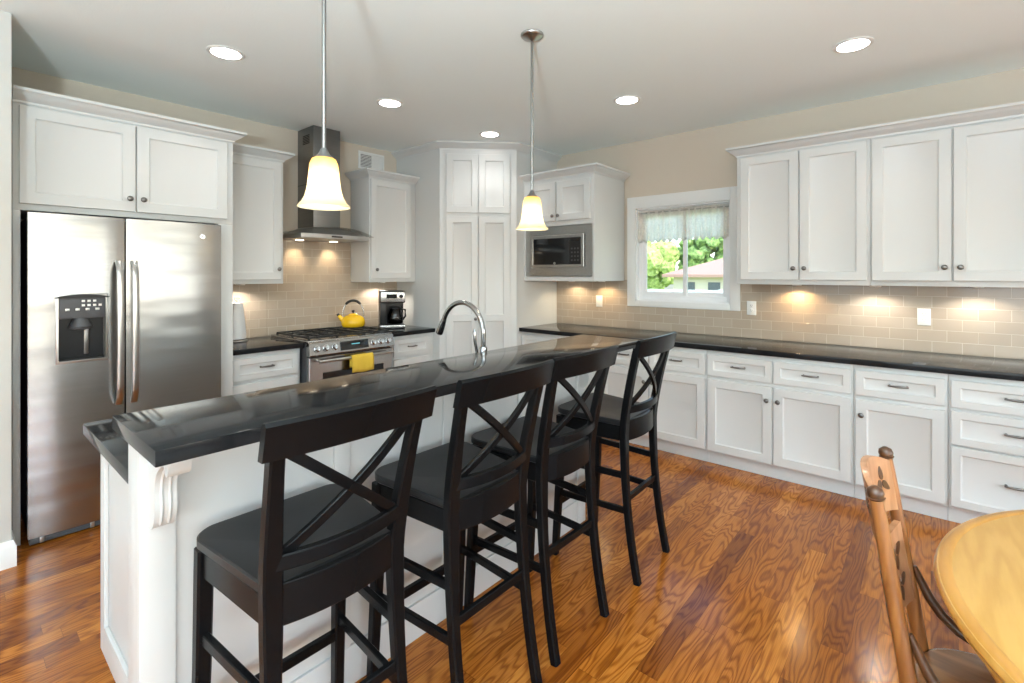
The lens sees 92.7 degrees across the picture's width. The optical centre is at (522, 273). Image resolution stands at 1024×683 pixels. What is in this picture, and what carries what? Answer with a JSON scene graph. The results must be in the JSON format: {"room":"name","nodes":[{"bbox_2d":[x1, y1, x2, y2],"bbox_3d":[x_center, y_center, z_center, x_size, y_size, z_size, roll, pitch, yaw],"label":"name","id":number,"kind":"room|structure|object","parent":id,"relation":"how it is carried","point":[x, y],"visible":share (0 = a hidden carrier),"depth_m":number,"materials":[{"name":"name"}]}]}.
{"room":"kitchen","nodes":[
{"label":"kitchen","id":0,"kind":"room"},
{"bbox_2d":[0,11,11,542],"bbox_3d":[-4.325,0.079,1.086,1.020,2.745,4.355,0,0,40],"label":"wall","id":1,"kind":"structure","parent":0,"point":[5,17],"depth_m":2.41,"materials":[{"name":"grey paint"}]},
{"bbox_2d":[0,531,16,570],"bbox_3d":[-3.996,1.386,0.827,0.216,0.130,4.362,0,0,40],"label":"baseboard","id":2,"kind":"structure","parent":1,"relation":"attached to","point":[8,549],"depth_m":2.41,"materials":[{"name":"white paint"}]},
{"bbox_2d":[12,67,396,233],"bbox_3d":[-1.938,0.079,4.633,0.120,2.745,4.380,0,0,40],"label":"wall","id":3,"kind":"structure","parent":0,"point":[262,135],"depth_m":4.09,"materials":[{"name":"beige paint"}]},
{"bbox_2d":[233,142,294,283],"bbox_3d":[-2.189,-0.454,3.918,0.387,1.065,0.559,0,0,40],"label":"upper cabinet","id":4,"kind":"object","parent":3,"relation":"attached to","point":[257,171],"visible":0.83,"depth_m":3.84,"materials":[{"name":"grey paint"}]},
{"bbox_2d":[233,240,396,337],"bbox_3d":[-1.930,0.094,4.539,0.011,0.886,1.824,0,0,40],"label":"backsplash","id":5,"kind":"structure","parent":3,"relation":"attached to","point":[317,285],"depth_m":4.50,"materials":[{"name":"beige tile"}]},
{"bbox_2d":[283,125,368,242],"bbox_3d":[-1.761,-0.795,4.361,0.499,0.996,0.784,0,0,40],"label":"range hood","id":6,"kind":"object","parent":3,"relation":"attached to","point":[313,225],"visible":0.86,"depth_m":4.33,"materials":[{"name":"silver metal"}]},
{"bbox_2d":[358,150,383,169],"bbox_3d":[-1.542,-1.149,5.003,0.009,0.176,0.300,0,0,40],"label":"air vent","id":7,"kind":"object","parent":3,"relation":"in","point":[365,159],"visible":0.93,"depth_m":4.99,"materials":[{"name":"white metal"}]},
{"bbox_2d":[345,167,419,281],"bbox_3d":[-1.388,-0.454,4.874,0.387,1.065,0.608,0,0,40],"label":"upper cabinet","id":8,"kind":"object","parent":3,"relation":"attached to","point":[382,202],"visible":1,"depth_m":4.76,"materials":[{"name":"grey paint"}]},
{"bbox_2d":[0,437,976,682],"bbox_3d":[0.078,1.511,0.111,9.020,0.120,8.720,0,0,40],"label":"floor","id":9,"kind":"structure","parent":0,"point":[761,578],"depth_m":2.16,"materials":[{"name":"brown wood"}]},
{"bbox_2d":[20,212,220,545],"bbox_3d":[-2.560,0.558,3.135,0.801,1.785,0.916,0,0,40],"label":"refrigerator","id":10,"kind":"object","parent":9,"relation":"on","point":[118,316],"visible":0.9,"depth_m":2.79,"materials":[{"name":"grey metal"}]},
{"bbox_2d":[12,85,246,545],"bbox_3d":[-2.567,0.233,3.216,0.733,2.437,1.135,0,0,40],"label":"tall cabinet","id":11,"kind":"object","parent":9,"relation":"on","point":[71,155],"visible":0.78,"depth_m":2.89,"materials":[{"name":"grey paint"}]},
{"bbox_2d":[233,348,299,394],"bbox_3d":[-2.116,1.013,3.820,0.648,0.876,0.500,0,0,40],"label":"base cabinet","id":12,"kind":"object","parent":9,"relation":"on","point":[252,372],"visible":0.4,"depth_m":3.62,"materials":[{"name":"grey paint"}]},
{"bbox_2d":[233,336,303,355],"bbox_3d":[-2.115,0.556,3.830,0.640,0.038,0.520,0,0,40],"label":"countertop","id":13,"kind":"structure","parent":12,"relation":"on","point":[266,343],"depth_m":3.72,"materials":[{"name":"black stone"}]},
{"bbox_2d":[233,297,247,341],"bbox_3d":[-2.275,0.359,3.905,0.148,0.354,0.148,0,0,40],"label":"paper towel holder","id":14,"kind":"object","parent":13,"relation":"on","point":[239,327],"visible":0.78,"depth_m":3.87,"materials":[{"name":"white paper"}]},
{"bbox_2d":[192,385,436,682],"bbox_3d":[-0.552,0.876,1.305,0.535,1.156,0.444,0,0,40],"label":"bar stool","id":15,"kind":"object","parent":9,"relation":"on","point":[282,562],"visible":1,"depth_m":1.21,"materials":[{"name":"black paint"}]},
{"bbox_2d":[271,326,393,382],"bbox_3d":[-1.641,0.975,4.283,0.744,0.952,0.772,0,0,40],"label":"range","id":16,"kind":"object","parent":9,"relation":"on","point":[326,352],"visible":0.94,"depth_m":4.03,"materials":[{"name":"grey metal"}]},
{"bbox_2d":[271,330,390,342],"bbox_3d":[-1.673,0.535,4.310,0.660,0.020,0.772,0,0,40],"label":"cooktop","id":17,"kind":"object","parent":16,"relation":"in","point":[333,336],"depth_m":4.14,"materials":[{"name":"silver metal"}]},
{"bbox_2d":[336,299,364,327],"bbox_3d":[-1.596,0.369,4.612,0.216,0.260,0.219,0,0,26],"label":"kettle","id":18,"kind":"object","parent":16,"relation":"on","point":[352,320],"visible":1,"depth_m":4.55,"materials":[{"name":"yellow metal"}]},
{"bbox_2d":[349,352,373,372],"bbox_3d":[-1.335,0.741,4.079,0.055,0.150,0.204,0,0,40],"label":"dish towel","id":19,"kind":"object","parent":16,"relation":"hanging from","point":[363,362],"visible":1,"depth_m":4.07,"materials":[{"name":"yellow fabric"}]},
{"bbox_2d":[101,372,592,682],"bbox_3d":[-0.518,0.936,2.246,0.924,1.030,2.117,0,0,40],"label":"kitchen island","id":20,"kind":"object","parent":9,"relation":"on","point":[151,524],"visible":0.48,"depth_m":1.56,"materials":[{"name":"grey paint"}]},
{"bbox_2d":[83,419,127,483],"bbox_3d":[-0.630,0.556,2.372,0.654,0.038,2.165,0,0,40],"label":"island countertop","id":21,"kind":"structure","parent":20,"relation":"on","point":[110,445],"depth_m":1.56,"materials":[{"name":"black stone"}]},
{"bbox_2d":[436,300,486,352],"bbox_3d":[-0.341,0.339,2.641,0.397,0.396,0.092,0,0,40],"label":"faucet","id":22,"kind":"object","parent":21,"relation":"on","point":[440,329],"visible":0.76,"depth_m":2.57,"materials":[{"name":"silver metal"}]},
{"bbox_2d":[112,334,637,467],"bbox_3d":[-0.204,0.403,2.084,0.412,0.037,2.330,0,0,40],"label":"island countertop","id":23,"kind":"structure","parent":20,"relation":"on","point":[167,435],"depth_m":1.48,"materials":[{"name":"black stone"}]},
{"bbox_2d":[390,332,432,366],"bbox_3d":[-1.269,1.013,4.829,0.648,0.876,0.530,0,0,40],"label":"base cabinet","id":24,"kind":"object","parent":9,"relation":"on","point":[416,348],"visible":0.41,"depth_m":4.65,"materials":[{"name":"grey paint"}]},
{"bbox_2d":[370,325,434,336],"bbox_3d":[-1.273,0.556,4.833,0.640,0.038,0.530,0,0,40],"label":"countertop","id":25,"kind":"structure","parent":24,"relation":"on","point":[409,330],"depth_m":4.71,"materials":[{"name":"black stone"}]},
{"bbox_2d":[379,290,405,328],"bbox_3d":[-1.289,0.350,4.851,0.252,0.373,0.265,0,0,-20],"label":"coffee maker","id":26,"kind":"object","parent":25,"relation":"on","point":[391,302],"visible":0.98,"depth_m":4.76,"materials":[{"name":"black plastic"}]},
{"bbox_2d":[366,359,553,682],"bbox_3d":[-0.205,0.876,1.713,0.535,1.156,0.444,0,0,40],"label":"bar stool","id":27,"kind":"object","parent":9,"relation":"on","point":[457,485],"visible":0.98,"depth_m":1.60,"materials":[{"name":"black paint"}]},
{"bbox_2d":[391,140,561,359],"bbox_3d":[-0.476,0.079,5.267,1.304,2.744,1.289,0,0,40],"label":"pantry cabinet","id":28,"kind":"object","parent":9,"relation":"on","point":[469,195],"visible":0.62,"depth_m":4.83,"materials":[{"name":"grey paint"}]},
{"bbox_2d":[464,345,618,666],"bbox_3d":[0.093,0.876,2.075,0.535,1.156,0.444,0,0,41],"label":"bar stool","id":29,"kind":"object","parent":9,"relation":"on","point":[558,450],"visible":0.91,"depth_m":1.96,"materials":[{"name":"black paint"}]},
{"bbox_2d":[521,332,595,392],"bbox_3d":[0.526,1.013,4.837,0.913,0.876,0.658,0,0,40],"label":"base cabinet","id":30,"kind":"object","parent":9,"relation":"on","point":[526,337],"visible":0.02,"depth_m":4.78,"materials":[{"name":"grey paint"}]},
{"bbox_2d":[552,332,676,585],"bbox_3d":[0.495,0.876,2.539,0.535,1.156,0.444,0,0,38],"label":"bar stool","id":31,"kind":"object","parent":9,"relation":"on","point":[624,419],"visible":0.86,"depth_m":2.41,"materials":[{"name":"black paint"}]},
{"bbox_2d":[604,347,708,461],"bbox_3d":[1.233,1.013,4.244,0.929,0.876,0.658,0,0,40],"label":"base cabinet","id":32,"kind":"object","parent":9,"relation":"on","point":[682,405],"visible":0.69,"depth_m":3.87,"materials":[{"name":"grey paint"}]},
{"bbox_2d":[707,350,854,496],"bbox_3d":[1.947,1.013,3.646,0.930,0.876,0.658,0,0,40],"label":"base cabinet","id":33,"kind":"object","parent":9,"relation":"on","point":[787,419],"visible":0.95,"depth_m":3.38,"materials":[{"name":"grey paint"}]},
{"bbox_2d":[854,365,947,519],"bbox_3d":[2.479,1.013,3.199,0.456,0.876,0.658,0,0,40],"label":"base cabinet","id":34,"kind":"object","parent":9,"relation":"on","point":[905,412],"visible":0.93,"depth_m":2.95,"materials":[{"name":"grey paint"}]},
{"bbox_2d":[860,446,995,682],"bbox_3d":[1.070,0.963,1.078,0.532,0.980,0.444,0,0,40],"label":"wooden chair","id":35,"kind":"object","parent":9,"relation":"on","point":[899,576],"visible":0.97,"depth_m":1.22,"materials":[{"name":"brown wood"}]},
{"bbox_2d":[933,509,1023,682],"bbox_3d":[1.592,1.068,0.708,1.524,0.739,1.524,0,0,40],"label":"dining table","id":36,"kind":"object","parent":9,"relation":"on","point":[978,565],"visible":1,"depth_m":1.10,"materials":[{"name":"brown wood"}]},
{"bbox_2d":[948,374,1023,523],"bbox_3d":[2.872,1.013,2.873,0.560,0.876,0.653,0,0,40],"label":"base cabinet","id":37,"kind":"object","parent":9,"relation":"on","point":[986,415],"visible":0.91,"depth_m":2.73,"materials":[{"name":"grey paint"}]},
{"bbox_2d":[519,323,1023,380],"bbox_3d":[1.658,0.556,3.894,3.860,0.038,0.652,0,0,40],"label":"countertop","id":38,"kind":"structure","parent":37,"relation":"on","point":[956,364],"depth_m":3.38,"materials":[{"name":"black stone"}]},
{"bbox_2d":[0,0,1023,155],"bbox_3d":[0.078,-1.354,0.111,9.020,0.120,8.720,0,0,40],"label":"ceiling","id":39,"kind":"structure","parent":0,"point":[459,70],"depth_m":2.88,"materials":[{"name":"white paint"}]},
{"bbox_2d":[206,45,244,60],"bbox_3d":[-1.732,-1.290,2.857,0.196,0.008,0.196,0,0,40],"label":"recessed light","id":40,"kind":"object","parent":39,"relation":"in","point":[220,51],"visible":1,"depth_m":2.84,"materials":[{"name":"white plastic"}]},
{"bbox_2d":[297,0,349,210],"bbox_3d":[-0.704,-0.765,1.737,0.177,1.058,0.177,0,0,40],"label":"pendant light","id":41,"kind":"object","parent":39,"relation":"hanging from","point":[323,189],"visible":1,"depth_m":1.71,"materials":[{"name":"white glass"}]},
{"bbox_2d":[376,98,402,107],"bbox_3d":[-1.000,-1.290,3.694,0.196,0.008,0.196,0,0,40],"label":"recessed light","id":42,"kind":"object","parent":39,"relation":"in","point":[385,102],"visible":1,"depth_m":3.69,"materials":[{"name":"white plastic"}]},
{"bbox_2d":[479,131,500,136],"bbox_3d":[-0.297,-1.290,4.517,0.196,0.008,0.196,0,0,40],"label":"recessed light","id":43,"kind":"object","parent":39,"relation":"in","point":[484,133],"visible":1,"depth_m":4.50,"materials":[{"name":"white plastic"}]},
{"bbox_2d":[516,29,547,230],"bbox_3d":[0.054,-0.767,2.641,0.177,1.054,0.177,0,0,40],"label":"pendant light","id":44,"kind":"object","parent":39,"relation":"hanging from","point":[532,218],"visible":1,"depth_m":2.61,"materials":[{"name":"white glass"}]},
{"bbox_2d":[614,95,639,104],"bbox_3d":[0.779,-1.290,3.629,0.196,0.008,0.196,0,0,40],"label":"recessed light","id":45,"kind":"object","parent":39,"relation":"in","point":[626,99],"visible":1,"depth_m":3.61,"materials":[{"name":"white plastic"}]},
{"bbox_2d":[832,36,873,52],"bbox_3d":[1.867,-1.290,2.757,0.196,0.008,0.196,0,0,40],"label":"recessed light","id":46,"kind":"object","parent":39,"relation":"in","point":[854,44],"visible":1,"depth_m":2.74,"materials":[{"name":"white plastic"}]},
{"bbox_2d":[557,68,1023,303],"bbox_3d":[2.849,0.079,3.400,8.800,2.745,0.120,0,0,40],"label":"wall","id":47,"kind":"structure","parent":0,"point":[695,160],"depth_m":4.12,"materials":[{"name":"beige paint"}]},
{"bbox_2d":[520,162,629,280],"bbox_3d":[0.520,-0.460,4.845,0.893,1.053,0.632,0,0,40],"label":"upper cabinet","id":48,"kind":"object","parent":47,"relation":"attached to","point":[592,193],"visible":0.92,"depth_m":4.61,"materials":[{"name":"grey paint"}]},
{"bbox_2d":[526,224,591,275],"bbox_3d":[0.486,-0.217,4.845,0.770,0.474,0.502,0,0,40],"label":"microwave","id":49,"kind":"object","parent":48,"relation":"in","point":[557,250],"visible":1,"depth_m":4.63,"materials":[{"name":"grey metal"}]},
{"bbox_2d":[596,295,601,306],"bbox_3d":[0.792,0.279,5.023,0.072,0.116,0.010,0,0,40],"label":"wall switch","id":50,"kind":"object","parent":47,"relation":"attached to","point":[598,297],"visible":1,"depth_m":5.02,"materials":[{"name":"white plastic"}]},
{"bbox_2d":[627,186,739,310],"bbox_3d":[1.485,-0.216,4.529,1.056,1.061,0.142,0,0,40],"label":"window","id":51,"kind":"structure","parent":47,"relation":"in","point":[637,293],"depth_m":4.52,"materials":[{"name":"white paint"}]},
{"bbox_2d":[638,204,728,242],"bbox_3d":[1.472,-0.457,4.513,0.862,0.317,0.043,0,0,40],"label":"valance","id":52,"kind":"object","parent":51,"relation":"hanging from","point":[702,221],"visible":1,"depth_m":4.50,"materials":[{"name":"white fabric"}]},
{"bbox_2d":[747,301,755,314],"bbox_3d":[1.916,0.285,4.081,0.072,0.116,0.009,0,0,40],"label":"wall outlet","id":53,"kind":"object","parent":47,"relation":"attached to","point":[751,305],"visible":1,"depth_m":4.08,"materials":[{"name":"white plastic"}]},
{"bbox_2d":[557,280,1023,359],"bbox_3d":[1.864,0.298,4.139,3.860,0.478,0.011,0,0,40],"label":"backsplash","id":54,"kind":"structure","parent":47,"relation":"attached to","point":[987,321],"depth_m":3.66,"materials":[{"name":"beige tile"}]},
{"bbox_2d":[737,139,869,285],"bbox_3d":[2.111,-0.454,3.683,0.859,1.065,0.367,0,0,40],"label":"upper cabinet","id":55,"kind":"object","parent":47,"relation":"attached to","point":[803,215],"visible":0.91,"depth_m":3.53,"materials":[{"name":"grey paint"}]},
{"bbox_2d":[725,101,1023,157],"bbox_3d":[2.414,-0.951,3.417,1.796,0.072,0.387,0,0,40],"label":"trim","id":56,"kind":"structure","parent":55,"relation":"attached to","point":[1016,109],"depth_m":3.21,"materials":[{"name":"grey paint"}]},
{"bbox_2d":[917,308,930,325],"bbox_3d":[2.769,0.296,3.366,0.072,0.116,0.009,0,0,40],"label":"wall outlet","id":57,"kind":"object","parent":47,"relation":"attached to","point":[923,314],"visible":1,"depth_m":3.36,"materials":[{"name":"white plastic"}]},
{"bbox_2d":[870,116,1023,287],"bbox_3d":[2.775,-0.454,3.126,0.870,1.065,0.367,0,0,40],"label":"upper cabinet","id":58,"kind":"object","parent":47,"relation":"attached to","point":[947,204],"visible":1,"depth_m":3.04,"materials":[{"name":"grey paint"}]},
{"label":"outside","id":59,"kind":"structure","parent":0,"visible":0},
{"bbox_3d":[11.245,2.901,35.824,70.000,0.300,59.400,0,0,40],"label":"ground","id":60,"kind":"structure","parent":59,"visible":0},
{"bbox_2d":[647,240,679,290],"bbox_3d":[10.121,-0.461,40.222,5.990,6.454,5.944,0,0,6],"label":"tree","id":61,"kind":"object","parent":60,"relation":"on","point":[662,257],"visible":0.31,"depth_m":38.31,"materials":[{"name":"green plant"}]},
{"bbox_2d":[647,289,722,292],"bbox_3d":[4.632,1.601,14.935,13.490,2.300,0.110,0,0,40],"label":"fence","id":62,"kind":"object","parent":60,"relation":"on","point":[656,290],"visible":0.06,"depth_m":14.72,"materials":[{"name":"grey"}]},
{"bbox_2d":[662,258,722,291],"bbox_3d":[16.559,0.576,29.671,13.150,4.350,8.600,0,0,40],"label":"house","id":63,"kind":"structure","parent":60,"relation":"on","point":[708,275],"depth_m":29.65,"materials":[{"name":"beige"}]},
{"bbox_2d":[677,237,722,269],"bbox_3d":[15.595,-0.501,41.095,5.701,6.532,5.677,0,0,40],"label":"tree","id":64,"kind":"object","parent":60,"relation":"on","point":[699,251],"visible":0.38,"depth_m":39.70,"materials":[{"name":"green plant"}]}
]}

